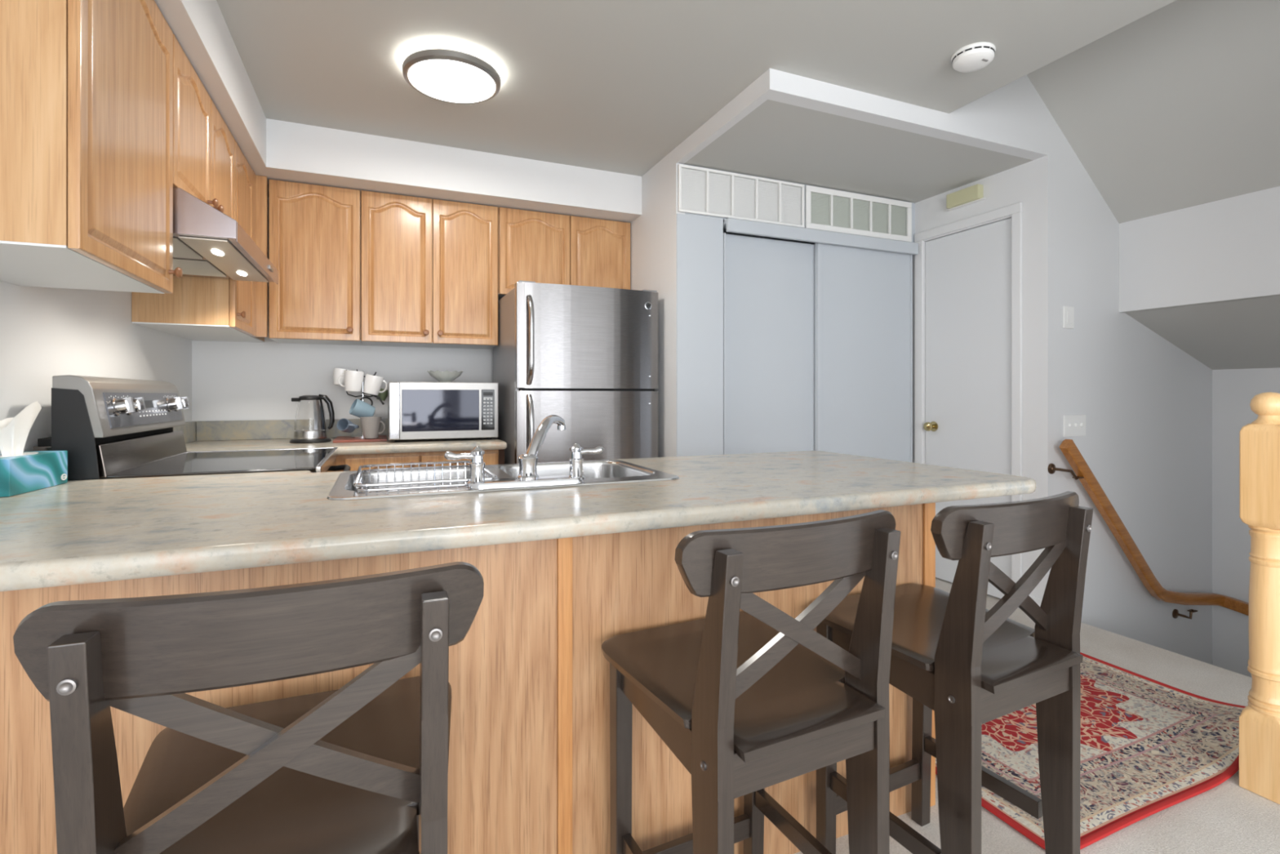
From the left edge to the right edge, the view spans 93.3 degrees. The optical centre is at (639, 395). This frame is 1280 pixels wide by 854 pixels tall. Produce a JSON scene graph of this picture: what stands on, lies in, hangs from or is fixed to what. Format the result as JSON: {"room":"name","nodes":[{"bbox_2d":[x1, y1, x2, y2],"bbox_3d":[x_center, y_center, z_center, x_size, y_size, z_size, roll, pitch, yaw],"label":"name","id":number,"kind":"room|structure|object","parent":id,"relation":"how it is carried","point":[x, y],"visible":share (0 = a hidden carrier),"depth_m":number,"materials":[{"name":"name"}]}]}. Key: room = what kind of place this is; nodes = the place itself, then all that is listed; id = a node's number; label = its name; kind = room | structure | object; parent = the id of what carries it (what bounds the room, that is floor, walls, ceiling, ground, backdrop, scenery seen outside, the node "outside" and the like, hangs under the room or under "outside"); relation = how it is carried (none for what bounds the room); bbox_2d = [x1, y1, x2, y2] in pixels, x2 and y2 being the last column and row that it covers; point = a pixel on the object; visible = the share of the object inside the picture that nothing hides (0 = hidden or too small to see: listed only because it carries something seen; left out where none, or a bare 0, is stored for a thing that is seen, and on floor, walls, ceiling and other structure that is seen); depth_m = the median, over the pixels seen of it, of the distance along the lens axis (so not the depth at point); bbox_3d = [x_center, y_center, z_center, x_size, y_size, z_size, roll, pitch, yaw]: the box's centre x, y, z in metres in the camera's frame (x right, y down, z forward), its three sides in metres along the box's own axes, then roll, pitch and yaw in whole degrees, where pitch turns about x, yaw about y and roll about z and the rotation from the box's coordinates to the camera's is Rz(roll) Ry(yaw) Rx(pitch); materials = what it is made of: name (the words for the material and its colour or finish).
{"room":"kitchen","nodes":[
{"label":"kitchen","id":0,"kind":"room"},
{"bbox_2d":[0,280,191,453],"bbox_3d":[-0.991,-0.085,-0.067,0.120,2.330,6.652,0,0,-23],"label":"wall","id":1,"kind":"structure","parent":0,"point":[46,332],"depth_m":1.83,"materials":[{"name":"white paint"}]},
{"bbox_2d":[0,0,182,293],"bbox_3d":[-1.346,-0.657,1.385,0.362,0.743,0.573,0,0,-23],"label":"upper cabinet","id":2,"kind":"object","parent":1,"relation":"attached to","point":[86,86],"visible":1,"depth_m":1.25,"materials":[{"name":"brown wood"}]},
{"bbox_2d":[173,34,218,207],"bbox_3d":[-1.538,-0.814,1.836,0.362,0.430,0.400,0,0,-23],"label":"upper cabinet","id":3,"kind":"object","parent":1,"relation":"attached to","point":[191,100],"visible":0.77,"depth_m":1.86,"materials":[{"name":"brown wood"}]},
{"bbox_2d":[131,139,267,342],"bbox_3d":[-1.910,-0.651,2.726,0.374,0.755,0.789,0,0,-23],"label":"upper cabinet","id":4,"kind":"object","parent":1,"relation":"attached to","point":[197,308],"visible":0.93,"depth_m":2.46,"materials":[{"name":"brown wood"}]},
{"bbox_2d":[210,98,234,219],"bbox_3d":[-1.689,-0.814,2.191,0.362,0.430,0.362,0,0,-23],"label":"upper cabinet","id":5,"kind":"object","parent":1,"relation":"attached to","point":[222,141],"visible":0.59,"depth_m":2.22,"materials":[{"name":"brown wood"}]},
{"bbox_2d":[173,186,278,284],"bbox_3d":[-1.552,-0.523,2.033,0.487,0.141,0.751,0,0,-23],"label":"range hood","id":6,"kind":"object","parent":1,"relation":"attached to","point":[207,242],"visible":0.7,"depth_m":1.88,"materials":[{"name":"silver metal"}]},
{"bbox_2d":[177,235,268,282],"bbox_3d":[-1.417,-0.459,2.092,0.120,0.005,0.700,0,0,-23],"label":"filter","id":7,"kind":"object","parent":6,"relation":"attached to","point":[224,255],"depth_m":2.00,"materials":[{"name":"silver metal"}]},
{"bbox_2d":[268,264,273,271],"bbox_3d":[-1.405,-0.482,2.299,0.007,0.015,0.070,0,0,-23],"label":"switch","id":8,"kind":"object","parent":6,"relation":"attached to","point":[270,266],"depth_m":2.29,"materials":[{"name":"silver metal"}]},
{"bbox_2d":[191,197,493,421],"bbox_3d":[-1.287,-0.085,3.486,2.358,2.330,0.120,0,0,-23],"label":"wall","id":9,"kind":"structure","parent":0,"point":[231,380],"depth_m":3.18,"materials":[{"name":"white paint"}]},
{"bbox_2d":[268,179,362,345],"bbox_3d":[-1.637,-0.650,3.076,0.396,0.757,0.358,0,0,-23],"label":"upper cabinet","id":10,"kind":"object","parent":9,"relation":"attached to","point":[314,231],"visible":1,"depth_m":2.94,"materials":[{"name":"brown wood"}]},
{"bbox_2d":[360,190,497,349],"bbox_3d":[-1.140,-0.650,3.288,0.680,0.757,0.358,0,0,-23],"label":"upper cabinet","id":11,"kind":"object","parent":9,"relation":"attached to","point":[429,267],"visible":1,"depth_m":3.14,"materials":[{"name":"brown wood"}]},
{"bbox_2d":[497,207,630,301],"bbox_3d":[-0.473,-0.790,3.587,0.774,0.477,0.329,0,0,-23],"label":"upper cabinet","id":12,"kind":"object","parent":9,"relation":"attached to","point":[539,247],"visible":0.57,"depth_m":3.42,"materials":[{"name":"brown wood"}]},
{"bbox_2d":[154,0,641,222],"bbox_3d":[0.094,-1.141,0.394,2.238,0.219,6.652,0,0,-23],"label":"soffit","id":13,"kind":"structure","parent":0,"point":[297,153],"depth_m":2.91,"materials":[{"name":"white paint"}]},
{"bbox_2d":[216,0,1176,176],"bbox_3d":[0.453,-1.775,0.612,3.308,1.050,6.772,0,0,-23],"label":"ceiling","id":14,"kind":"structure","parent":0,"point":[614,86],"depth_m":2.20,"materials":[{"name":"grey paint"}]},
{"bbox_2d":[402,45,501,104],"bbox_3d":[-0.716,-1.215,2.309,0.360,0.070,0.360,0,0,-23],"label":"ceiling lamp","id":15,"kind":"object","parent":14,"relation":"attached to","point":[444,73],"visible":1,"depth_m":2.24,"materials":[{"name":"white plastic"}]},
{"bbox_2d":[408,59,495,102],"bbox_3d":[-0.716,-1.200,2.309,0.317,0.040,0.317,0,0,-23],"label":"diffuser","id":16,"kind":"object","parent":15,"relation":"attached to","point":[448,81],"depth_m":2.27,"materials":[{"name":"white"}]},
{"bbox_2d":[951,42,995,72],"bbox_3d":[1.218,-1.226,2.208,0.144,0.047,0.144,0,0,-23],"label":"smoke detector","id":17,"kind":"object","parent":14,"relation":"attached to","point":[973,57],"visible":1,"depth_m":2.17,"materials":[{"name":"white plastic"}]},
{"bbox_2d":[630,77,767,457],"bbox_3d":[0.270,-0.085,3.186,0.272,2.330,1.652,0,0,-23],"label":"wall","id":18,"kind":"structure","parent":0,"point":[653,234],"depth_m":3.14,"materials":[{"name":"white paint"}]},
{"bbox_2d":[676,213,723,456],"bbox_3d":[0.308,0.083,3.094,0.267,1.995,0.008,0,0,-23],"label":"wall","id":19,"kind":"structure","parent":0,"point":[700,239],"depth_m":3.09,"materials":[{"name":"grey paint"}]},
{"bbox_2d":[723,228,816,244],"bbox_3d":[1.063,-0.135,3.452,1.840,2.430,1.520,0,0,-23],"label":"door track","id":20,"kind":"structure","parent":0,"point":[724,229],"depth_m":4.08,"materials":[{"name":"grey metal"}]},
{"bbox_2d":[684,164,915,242],"bbox_3d":[0.938,-1.045,3.403,1.570,0.250,0.072,0,0,-23],"label":"wall","id":21,"kind":"structure","parent":0,"point":[913,203],"depth_m":3.35,"materials":[{"name":"grey paint"}]},
{"bbox_2d":[678,164,804,227],"bbox_3d":[0.549,-1.043,3.186,0.774,0.238,0.021,0,0,-23],"label":"air vent","id":22,"kind":"object","parent":21,"relation":"in","point":[705,193],"visible":0.96,"depth_m":3.18,"materials":[{"name":"white plastic"}]},
{"bbox_2d":[725,233,814,454],"bbox_3d":[0.708,0.102,3.312,0.613,1.915,0.028,0,0,-23],"label":"door","id":23,"kind":"structure","parent":21,"relation":"in","point":[770,283],"depth_m":3.30,"materials":[{"name":"grey paint"}]},
{"bbox_2d":[723,217,918,454],"bbox_3d":[1.045,0.080,3.420,1.338,2.000,0.124,0,0,-23],"label":"trim","id":24,"kind":"structure","parent":21,"relation":"attached to","point":[732,225],"depth_m":3.25,"materials":[{"name":"grey paint"}]},
{"bbox_2d":[804,185,911,242],"bbox_3d":[1.277,-1.043,3.495,0.783,0.238,0.021,0,0,-23],"label":"air vent","id":25,"kind":"object","parent":21,"relation":"in","point":[837,211],"visible":1,"depth_m":3.49,"materials":[{"name":"white plastic"}]},
{"bbox_2d":[814,243,912,462],"bbox_3d":[1.315,0.102,3.524,0.710,1.915,0.028,0,0,-23],"label":"door","id":26,"kind":"structure","parent":21,"relation":"in","point":[864,297],"depth_m":3.50,"materials":[{"name":"grey paint"}]},
{"bbox_2d":[684,99,1033,203],"bbox_3d":[1.075,-1.209,3.066,1.580,0.078,0.800,0,0,-23],"label":"ceiling","id":27,"kind":"structure","parent":0,"point":[776,140],"depth_m":2.96,"materials":[{"name":"grey paint"}]},
{"bbox_2d":[912,160,1033,595],"bbox_3d":[1.848,-0.045,3.395,0.100,2.250,0.800,0,0,-23],"label":"wall","id":28,"kind":"structure","parent":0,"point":[1014,185],"depth_m":3.06,"materials":[{"name":"white paint"}]},
{"bbox_2d":[946,183,986,210],"bbox_3d":[1.793,-1.095,3.339,0.044,0.083,0.230,0,0,-23],"label":"door chime","id":29,"kind":"object","parent":28,"relation":"attached to","point":[972,194],"visible":1,"depth_m":3.32,"materials":[{"name":"beige plastic"}]},
{"bbox_2d":[923,217,1011,598],"bbox_3d":[1.804,0.075,3.359,0.103,1.989,0.556,0,0,-23],"label":"door","id":30,"kind":"structure","parent":28,"relation":"in","point":[967,425],"depth_m":3.34,"materials":[{"name":"white paint"}]},
{"bbox_2d":[914,202,1022,608],"bbox_3d":[1.846,0.051,3.380,0.116,2.058,0.665,0,0,-23],"label":"door frame","id":31,"kind":"structure","parent":28,"relation":"attached to","point":[1014,211],"depth_m":3.15,"materials":[{"name":"white wood"}]},
{"bbox_2d":[1028,595,1042,606],"bbox_3d":[1.957,1.040,2.995,0.012,0.080,0.120,0,0,-23],"label":"baseboard","id":32,"kind":"structure","parent":28,"relation":"attached to","point":[1037,600],"depth_m":2.98,"materials":[{"name":"white"}]},
{"bbox_2d":[759,68,1212,664],"bbox_3d":[1.899,-0.050,2.944,3.080,4.500,0.070,0,0,-23],"label":"wall","id":33,"kind":"structure","parent":0,"point":[1146,402],"depth_m":3.10,"materials":[{"name":"white paint"}]},
{"bbox_2d":[1062,306,1074,328],"bbox_3d":[2.127,-0.387,2.996,0.076,0.109,0.012,0,0,-23],"label":"switch plate","id":34,"kind":"object","parent":33,"relation":"attached to","point":[1068,311],"visible":1,"depth_m":2.99,"materials":[{"name":"white plastic"}]},
{"bbox_2d":[1063,414,1085,436],"bbox_3d":[2.174,0.151,3.013,0.170,0.108,0.018,0,0,-23],"label":"switch plate","id":35,"kind":"object","parent":33,"relation":"attached to","point":[1074,425],"visible":1,"depth_m":3.01,"materials":[{"name":"white plastic"}]},
{"bbox_2d":[1047,439,1248,618],"bbox_3d":[2.822,0.761,2.790,1.420,1.098,0.934,0,0,-23],"label":"handrail","id":36,"kind":"object","parent":33,"relation":"attached to","point":[1083,473],"visible":0.99,"depth_m":3.08,"materials":[{"name":"brown wood"}]},
{"bbox_2d":[794,577,1279,853],"bbox_3d":[1.446,1.190,1.024,5.418,0.220,6.752,0,0,-23],"label":"floor","id":37,"kind":"structure","parent":0,"point":[1228,817],"depth_m":1.55,"materials":[{"name":"carpet"}]},
{"bbox_2d":[32,374,351,480],"bbox_3d":[-1.423,0.503,2.087,0.741,1.115,0.772,0,0,-23],"label":"electric range","id":38,"kind":"object","parent":37,"relation":"on","point":[108,428],"visible":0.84,"depth_m":1.82,"materials":[{"name":"silver metal"}]},
{"bbox_2d":[67,469,315,480],"bbox_3d":[-1.468,0.645,2.075,0.647,0.830,0.756,0,0,-23],"label":"range","id":39,"kind":"object","parent":38,"relation":"in","point":[119,473],"depth_m":1.74,"materials":[{"name":"metal"}]},
{"bbox_2d":[106,447,337,478],"bbox_3d":[-1.385,0.238,2.111,0.544,0.039,0.759,0,0,-23],"label":"cooktop","id":40,"kind":"object","parent":38,"relation":"in","point":[179,462],"depth_m":1.97,"materials":[{"name":"black glass"}]},
{"bbox_2d":[13,561,484,853],"bbox_3d":[-0.446,0.638,0.793,0.429,0.882,0.418,0,0,-22],"label":"bar stool","id":41,"kind":"object","parent":37,"relation":"on","point":[360,766],"visible":1,"depth_m":0.64,"materials":[{"name":"brown wood"}]},
{"bbox_2d":[335,448,504,471],"bbox_3d":[-1.421,0.673,2.938,1.435,0.813,0.760,0,0,-23],"label":"base cabinet","id":42,"kind":"object","parent":37,"relation":"on","point":[491,456],"visible":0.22,"depth_m":2.83,"materials":[{"name":"brown wood"}]},
{"bbox_2d":[185,436,506,454],"bbox_3d":[-1.422,0.247,2.939,1.439,0.038,0.779,0,0,-23],"label":"countertop","id":43,"kind":"structure","parent":42,"relation":"on","point":[446,444],"depth_m":2.85,"materials":[{"name":"laminate"}]},
{"bbox_2d":[173,417,387,443],"bbox_3d":[-1.422,0.178,2.939,1.439,0.100,0.779,0,0,-23],"label":"backsplash","id":44,"kind":"structure","parent":43,"relation":"on","point":[207,430],"depth_m":3.09,"materials":[{"name":"laminate"}]},
{"bbox_2d":[289,394,334,443],"bbox_3d":[-1.607,0.111,2.946,0.180,0.233,0.180,0,0,22],"label":"glass kettle","id":45,"kind":"object","parent":43,"relation":"on","point":[310,424],"visible":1,"depth_m":2.90,"materials":[{"name":"clear glass"}]},
{"bbox_2d":[333,435,386,442],"bbox_3d":[-1.425,0.222,3.089,0.240,0.012,0.320,0,0,-23],"label":"wooden board","id":46,"kind":"object","parent":43,"relation":"on","point":[380,437],"visible":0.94,"depth_m":2.97,"materials":[{"name":"brown wood"}]},
{"bbox_2d":[345,368,384,438],"bbox_3d":[-1.415,0.043,3.088,0.165,0.346,0.142,0,0,37],"label":"stand","id":47,"kind":"object","parent":46,"relation":"on","point":[362,395],"visible":0.48,"depth_m":3.09,"materials":[{"name":"silver metal"}]},
{"bbox_2d":[333,368,350,386],"bbox_3d":[-1.541,-0.093,3.126,0.080,0.093,0.090,0,0,-2],"label":"mug","id":48,"kind":"object","parent":47,"relation":"hanging from","point":[337,372],"visible":0.49,"depth_m":3.09,"materials":[{"name":"white ceramic"}]},
{"bbox_2d":[336,417,359,432],"bbox_3d":[-1.458,0.151,3.030,0.091,0.075,0.087,0,0,11],"label":"cup","id":49,"kind":"object","parent":47,"relation":"hanging from","point":[344,424],"visible":1,"depth_m":3.02,"materials":[{"name":"blue ceramic"}]},
{"bbox_2d":[337,370,364,391],"bbox_3d":[-1.449,-0.071,3.051,0.109,0.110,0.092,0,0,22],"label":"mug","id":50,"kind":"object","parent":47,"relation":"hanging from","point":[353,380],"visible":0.99,"depth_m":3.01,"materials":[{"name":"white ceramic"}]},
{"bbox_2d":[349,396,375,417],"bbox_3d":[-1.416,0.067,3.081,0.120,0.119,0.085,0,0,-41],"label":"mug","id":51,"kind":"object","parent":47,"relation":"hanging from","point":[359,408],"visible":0.91,"depth_m":3.06,"materials":[{"name":"blue ceramic"}]},
{"bbox_2d":[363,373,387,395],"bbox_3d":[-1.360,-0.054,3.092,0.092,0.111,0.096,0,0,34],"label":"mug","id":52,"kind":"object","parent":47,"relation":"hanging from","point":[372,384],"visible":1,"depth_m":3.06,"materials":[{"name":"white ceramic"}]},
{"bbox_2d":[376,388,387,400],"bbox_3d":[-1.366,-0.006,3.212,0.069,0.071,0.068,0,0,-23],"label":"cup","id":53,"kind":"object","parent":47,"relation":"hanging from","point":[383,396],"visible":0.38,"depth_m":3.19,"materials":[{"name":"green ceramic"}]},
{"bbox_2d":[360,416,386,439],"bbox_3d":[-1.334,0.162,3.004,0.105,0.108,0.098,0,0,-44],"label":"cup","id":54,"kind":"object","parent":46,"relation":"on","point":[371,425],"visible":1,"depth_m":2.97,"materials":[{"name":"grey ceramic"}]},
{"bbox_2d":[387,381,497,441],"bbox_3d":[-1.034,0.081,3.159,0.522,0.294,0.376,0,0,-23],"label":"microwave oven","id":55,"kind":"object","parent":43,"relation":"on","point":[415,410],"visible":1,"depth_m":3.00,"materials":[{"name":"grey"}]},
{"bbox_2d":[426,370,462,382],"bbox_3d":[-1.016,-0.096,3.154,0.182,0.062,0.182,0,0,-23],"label":"crystal bowl","id":56,"kind":"object","parent":55,"relation":"on","point":[446,375],"visible":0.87,"depth_m":3.10,"materials":[{"name":"white glass"}]},
{"bbox_2d":[0,502,935,853],"bbox_3d":[-0.405,0.673,1.545,2.218,0.813,0.840,0,0,-23],"label":"bar cabinet","id":57,"kind":"object","parent":37,"relation":"on","point":[529,677],"visible":0.21,"depth_m":1.18,"materials":[{"name":"brown wood"}]},
{"bbox_2d":[0,450,1035,591],"bbox_3d":[-0.258,0.247,1.619,2.547,0.038,1.011,0,0,-23],"label":"countertop","id":58,"kind":"structure","parent":57,"relation":"on","point":[75,531],"depth_m":1.20,"materials":[{"name":"laminate"}]},
{"bbox_2d":[0,400,67,497],"bbox_3d":[-1.501,0.120,1.448,0.105,0.214,0.230,0,0,-19],"label":"tissue box","id":59,"kind":"object","parent":58,"relation":"on","point":[21,472],"visible":1,"depth_m":1.44,"materials":[{"name":"teal cardboard"}]},
{"bbox_2d":[326,459,679,499],"bbox_3d":[-0.378,0.309,1.707,0.870,0.174,0.513,0,0,-23],"label":"double sink","id":60,"kind":"object","parent":58,"relation":"in","point":[600,471],"visible":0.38,"depth_m":1.79,"materials":[{"name":"silver metal"}]},
{"bbox_2d":[352,460,497,492],"bbox_3d":[-0.585,0.271,1.631,0.330,0.137,0.428,0,0,-23],"label":"dish rack","id":61,"kind":"object","parent":60,"relation":"in","point":[358,483],"visible":0.44,"depth_m":1.56,"materials":[{"name":"silver metal"}]},
{"bbox_2d":[444,414,604,489],"bbox_3d":[-0.263,0.138,1.530,0.212,0.169,0.404,0,0,36],"label":"faucet","id":62,"kind":"object","parent":58,"relation":"on","point":[527,477],"visible":1,"depth_m":1.49,"materials":[{"name":"silver metal"}]},
{"bbox_2d":[493,280,657,464],"bbox_3d":[-0.364,0.269,3.278,0.738,1.623,0.782,0,0,-23],"label":"refrigerator","id":63,"kind":"object","parent":37,"relation":"on","point":[586,357],"visible":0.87,"depth_m":2.97,"materials":[{"name":"grey metal"}]},
{"bbox_2d":[601,509,900,853],"bbox_3d":[0.183,0.638,1.104,0.429,0.882,0.418,0,0,-26],"label":"bar stool","id":64,"kind":"object","parent":37,"relation":"on","point":[753,699],"visible":1,"depth_m":0.98,"materials":[{"name":"brown wood"}]},
{"bbox_2d":[816,491,1093,853],"bbox_3d":[0.650,0.638,1.302,0.429,0.882,0.418,0,0,-27],"label":"bar stool","id":65,"kind":"object","parent":37,"relation":"on","point":[959,659],"visible":0.9,"depth_m":1.18,"materials":[{"name":"brown wood"}]},
{"bbox_2d":[935,652,1245,849],"bbox_3d":[1.310,1.048,2.171,1.230,0.061,1.160,0,0,-23],"label":"area rug","id":66,"kind":"object","parent":37,"relation":"on","point":[1149,746],"visible":0.38,"depth_m":1.81,"materials":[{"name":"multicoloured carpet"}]},
{"bbox_2d":[1239,391,1279,804],"bbox_3d":[1.715,0.535,1.645,0.093,1.088,0.093,0,0,-23],"label":"newel post","id":67,"kind":"object","parent":37,"relation":"on","point":[1259,440],"visible":1,"depth_m":1.63,"materials":[{"name":"brown wood"}]},
{"bbox_2d":[1026,0,1279,223],"bbox_3d":[2.763,-1.575,0.594,1.550,1.350,4.930,0,0,-23],"label":"ceiling","id":68,"kind":"structure","parent":0,"point":[1176,107],"depth_m":2.62,"materials":[{"name":"grey paint"}]},
{"bbox_2d":[1119,186,1279,369],"bbox_3d":[3.932,-0.657,1.091,0.990,1.085,4.930,0,0,-23],"label":"wall","id":69,"kind":"structure","parent":0,"point":[1205,278],"depth_m":2.92,"materials":[{"name":"white paint"}]},
{"bbox_2d":[1212,367,1279,677],"bbox_3d":[4.327,0.850,1.325,0.120,2.700,5.050,0,0,-23],"label":"wall","id":70,"kind":"structure","parent":0,"point":[1233,390],"depth_m":3.44,"materials":[{"name":"white paint"}]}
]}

